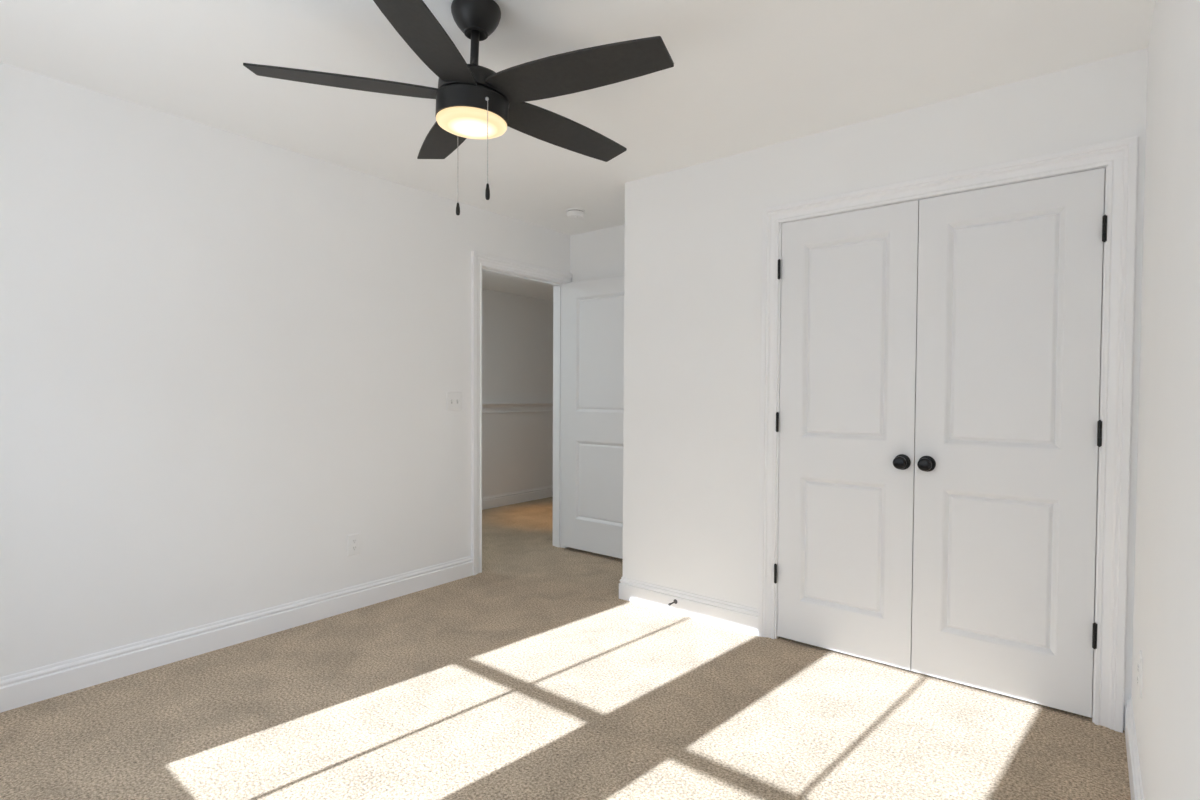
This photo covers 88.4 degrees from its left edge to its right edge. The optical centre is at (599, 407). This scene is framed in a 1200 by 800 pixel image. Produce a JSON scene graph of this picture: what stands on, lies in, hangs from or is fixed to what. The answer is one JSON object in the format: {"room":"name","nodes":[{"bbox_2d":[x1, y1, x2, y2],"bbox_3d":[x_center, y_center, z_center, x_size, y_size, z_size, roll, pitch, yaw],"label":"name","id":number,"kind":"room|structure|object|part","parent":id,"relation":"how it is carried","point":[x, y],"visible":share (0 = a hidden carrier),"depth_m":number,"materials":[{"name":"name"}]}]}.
{"room":"empty bedroom","nodes":[
{"label":"empty bedroom","id":0,"kind":"room"},
{"bbox_2d":[0,62,569,676],"bbox_3d":[-0.408,-0.115,4.682,0.115,2.419,7.785,1,2,39],"label":"wall","id":1,"kind":"structure","parent":0,"point":[227,359],"depth_m":2.83,"materials":[{"name":"paint"}]},
{"bbox_2d":[0,556,472,712],"bbox_3d":[-1.782,1.067,2.893,0.016,0.127,3.008,1,2,39],"label":"baseboard","id":2,"kind":"structure","parent":1,"relation":"attached to","point":[31,686],"depth_m":2.84,"materials":[{"name":"white wood"}]},
{"bbox_2d":[347,533,359,555],"bbox_3d":[-1.361,0.760,3.417,0.008,0.118,0.074,1,2,39],"label":"wall outlet","id":3,"kind":"object","parent":1,"relation":"attached to","point":[353,540],"visible":1,"depth_m":3.41,"materials":[{"name":"white plastic"}]},
{"bbox_2d":[447,392,461,410],"bbox_3d":[-0.924,-0.035,3.932,0.019,0.118,0.116,1,2,39],"label":"light switch","id":4,"kind":"object","parent":1,"relation":"attached to","point":[454,399],"visible":1,"depth_m":3.93,"materials":[{"name":"white plastic"}]},
{"bbox_2d":[471,251,571,574],"bbox_3d":[-0.578,0.036,4.475,0.162,2.125,0.998,1,2,39],"label":"door frame","id":5,"kind":"structure","parent":1,"relation":"attached to","point":[478,259],"depth_m":4.12,"materials":[{"name":"white wood"}]},
{"bbox_2d":[482,289,552,496],"bbox_3d":[-1.052,-0.083,6.597,0.115,2.257,5.600,1,2,39],"label":"wall","id":6,"kind":"structure","parent":0,"point":[517,330],"depth_m":6.68,"materials":[{"name":"paint"}]},
{"bbox_2d":[482,485,552,509],"bbox_3d":[-1.006,0.983,6.581,0.016,0.127,5.600,1,2,39],"label":"baseboard","id":7,"kind":"structure","parent":6,"relation":"attached to","point":[493,501],"depth_m":6.70,"materials":[{"name":"white wood"}]},
{"bbox_2d":[482,402,552,413],"bbox_3d":[-0.991,0.006,6.549,0.044,0.114,5.600,1,2,39],"label":"chair rail","id":8,"kind":"object","parent":6,"relation":"attached to","point":[495,407],"visible":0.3,"depth_m":6.66,"materials":[{"name":"white wood"}]},
{"bbox_2d":[482,271,552,300],"bbox_3d":[-0.428,-1.246,6.075,1.697,0.100,5.600,1,2,39],"label":"ceiling","id":9,"kind":"structure","parent":0,"point":[490,281],"depth_m":6.14,"materials":[{"name":"paint"}]},
{"bbox_2d":[0,497,1130,799],"bbox_3d":[0.261,1.171,4.173,5.239,0.120,7.785,1,2,39],"label":"floor","id":10,"kind":"structure","parent":0,"point":[528,676],"depth_m":2.27,"materials":[{"name":"beige carpet"}]},
{"bbox_2d":[0,0,1155,235],"bbox_3d":[-0.179,-1.324,2.187,3.542,0.120,4.211,1,2,39],"label":"ceiling","id":11,"kind":"structure","parent":0,"point":[746,75],"depth_m":2.28,"materials":[{"name":"paint"}]},
{"bbox_2d":[243,0,673,214],"bbox_3d":[-0.370,-0.945,1.970,1.275,0.631,1.259,1,2,39],"label":"ceiling fan","id":12,"kind":"object","parent":11,"relation":"hanging from","point":[474,101],"visible":1,"depth_m":1.86,"materials":[{"name":"black metal"}]},
{"bbox_3d":[-0.774,-1.002,1.902,0.572,0.039,0.162,2,2,-14],"label":"blade","id":13,"kind":"part","parent":12,"relation":"part of","materials":[{"name":"black wood"}]},
{"bbox_3d":[-0.465,-0.976,1.588,0.162,0.039,0.572,3,2,4],"label":"blade","id":14,"kind":"part","parent":12,"relation":"part of","materials":[{"name":"black wood"}]},
{"bbox_3d":[-0.570,-1.007,2.293,0.162,0.039,0.572,1,2,-31],"label":"blade","id":15,"kind":"part","parent":12,"relation":"part of","materials":[{"name":"black wood"}]},
{"bbox_3d":[-0.407,-0.894,1.961,0.221,0.026,0.221,4,3,39],"label":"lamp shade","id":16,"kind":"part","parent":12,"relation":"part of","materials":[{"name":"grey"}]},
{"bbox_3d":[-0.339,-0.803,1.863,0.003,0.258,0.003,1,2,39],"label":"pull chain","id":17,"kind":"part","parent":12,"relation":"part of","materials":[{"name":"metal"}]},
{"bbox_3d":[-0.136,-0.985,2.216,0.151,0.031,0.574,2,2,45],"label":"blade","id":18,"kind":"part","parent":12,"relation":"part of","materials":[{"name":"black wood"}]},
{"bbox_3d":[-0.070,-0.966,1.785,0.572,0.039,0.162,3,2,22],"label":"blade","id":19,"kind":"part","parent":12,"relation":"part of","materials":[{"name":"black wood"}]},
{"bbox_2d":[565,208,584,219],"bbox_3d":[-0.164,-1.286,4.122,0.133,0.048,0.133,1,2,39],"label":"smoke detector","id":20,"kind":"object","parent":11,"relation":"attached to","point":[572,213],"visible":1,"depth_m":4.08,"materials":[{"name":"white plastic"}]},
{"bbox_3d":[-0.164,-1.306,4.121,0.133,0.008,0.133,1,2,39],"label":"plate","id":21,"kind":"part","parent":20,"relation":"part of","materials":[{"name":"white plastic"}]},
{"bbox_2d":[570,225,624,281],"bbox_3d":[1.138,-0.086,3.781,3.427,2.419,0.115,1,2,39],"label":"wall","id":22,"kind":"structure","parent":0,"point":[597,254],"depth_m":4.61,"materials":[{"name":"paint"}]},
{"bbox_2d":[561,275,623,558],"bbox_3d":[0.028,0.070,4.492,0.809,2.007,0.156,1,2,39],"label":"door","id":23,"kind":"structure","parent":22,"relation":"in","point":[592,371],"depth_m":4.54,"materials":[{"name":"white wood"}]},
{"bbox_2d":[623,48,1147,730],"bbox_3d":[1.058,-0.066,2.935,2.264,2.419,0.115,1,2,39],"label":"wall","id":24,"kind":"structure","parent":0,"point":[693,256],"depth_m":3.16,"materials":[{"name":"paint"}]},
{"bbox_2d":[774,200,918,669],"bbox_3d":[1.097,0.124,2.820,0.611,2.015,0.096,1,2,39],"label":"door","id":25,"kind":"structure","parent":24,"relation":"in","point":[849,280],"depth_m":2.81,"materials":[{"name":"white wood"}]},
{"bbox_3d":[1.286,0.238,2.643,0.055,0.055,0.053,1,2,39],"label":"knob","id":26,"kind":"part","parent":25,"relation":"part of","materials":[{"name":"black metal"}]},
{"bbox_2d":[758,136,1137,732],"bbox_3d":[1.376,0.094,2.670,1.390,2.114,0.140,1,2,39],"label":"door frame","id":27,"kind":"structure","parent":24,"relation":"attached to","point":[1120,156],"depth_m":2.25,"materials":[{"name":"white wood"}]},
{"bbox_2d":[911,168,1106,717],"bbox_3d":[1.580,0.136,2.434,0.618,2.015,0.096,1,2,39],"label":"door","id":28,"kind":"structure","parent":24,"relation":"in","point":[1008,426],"depth_m":2.43,"materials":[{"name":"white wood"}]},
{"bbox_3d":[1.361,0.239,2.583,0.055,0.055,0.053,1,2,39],"label":"knob","id":29,"kind":"part","parent":28,"relation":"part of","materials":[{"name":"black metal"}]},
{"bbox_2d":[1131,0,1199,799],"bbox_3d":[1.117,-0.022,1.103,0.115,2.419,4.096,1,2,39],"label":"wall","id":30,"kind":"structure","parent":0,"point":[1166,617],"depth_m":1.28,"materials":[{"name":"paint"}]},
{"bbox_2d":[1125,697,1143,799],"bbox_3d":[0.874,1.127,0.938,0.016,0.127,3.270,1,2,39],"label":"baseboard","id":31,"kind":"structure","parent":30,"relation":"attached to","point":[1135,780],"depth_m":1.91,"materials":[{"name":"white wood"}]},
{"bbox_2d":[1137,650,1142,698],"bbox_3d":[1.593,0.788,1.823,0.008,0.118,0.074,1,2,39],"label":"wall outlet","id":32,"kind":"object","parent":30,"relation":"attached to","point":[1140,658],"visible":1,"depth_m":1.80,"materials":[{"name":"white plastic"}]},
{"bbox_3d":[0.441,-0.092,3.883,0.115,2.419,0.596,1,2,39],"label":"wall","id":33,"kind":"structure","parent":0,"visible":0},
{"bbox_2d":[619,577,757,634],"bbox_3d":[0.676,1.062,3.634,0.870,0.127,0.727,1,2,39],"label":"baseboard","id":34,"kind":"structure","parent":33,"relation":"attached to","point":[743,618],"depth_m":3.32,"materials":[{"name":"white wood"}]}
]}

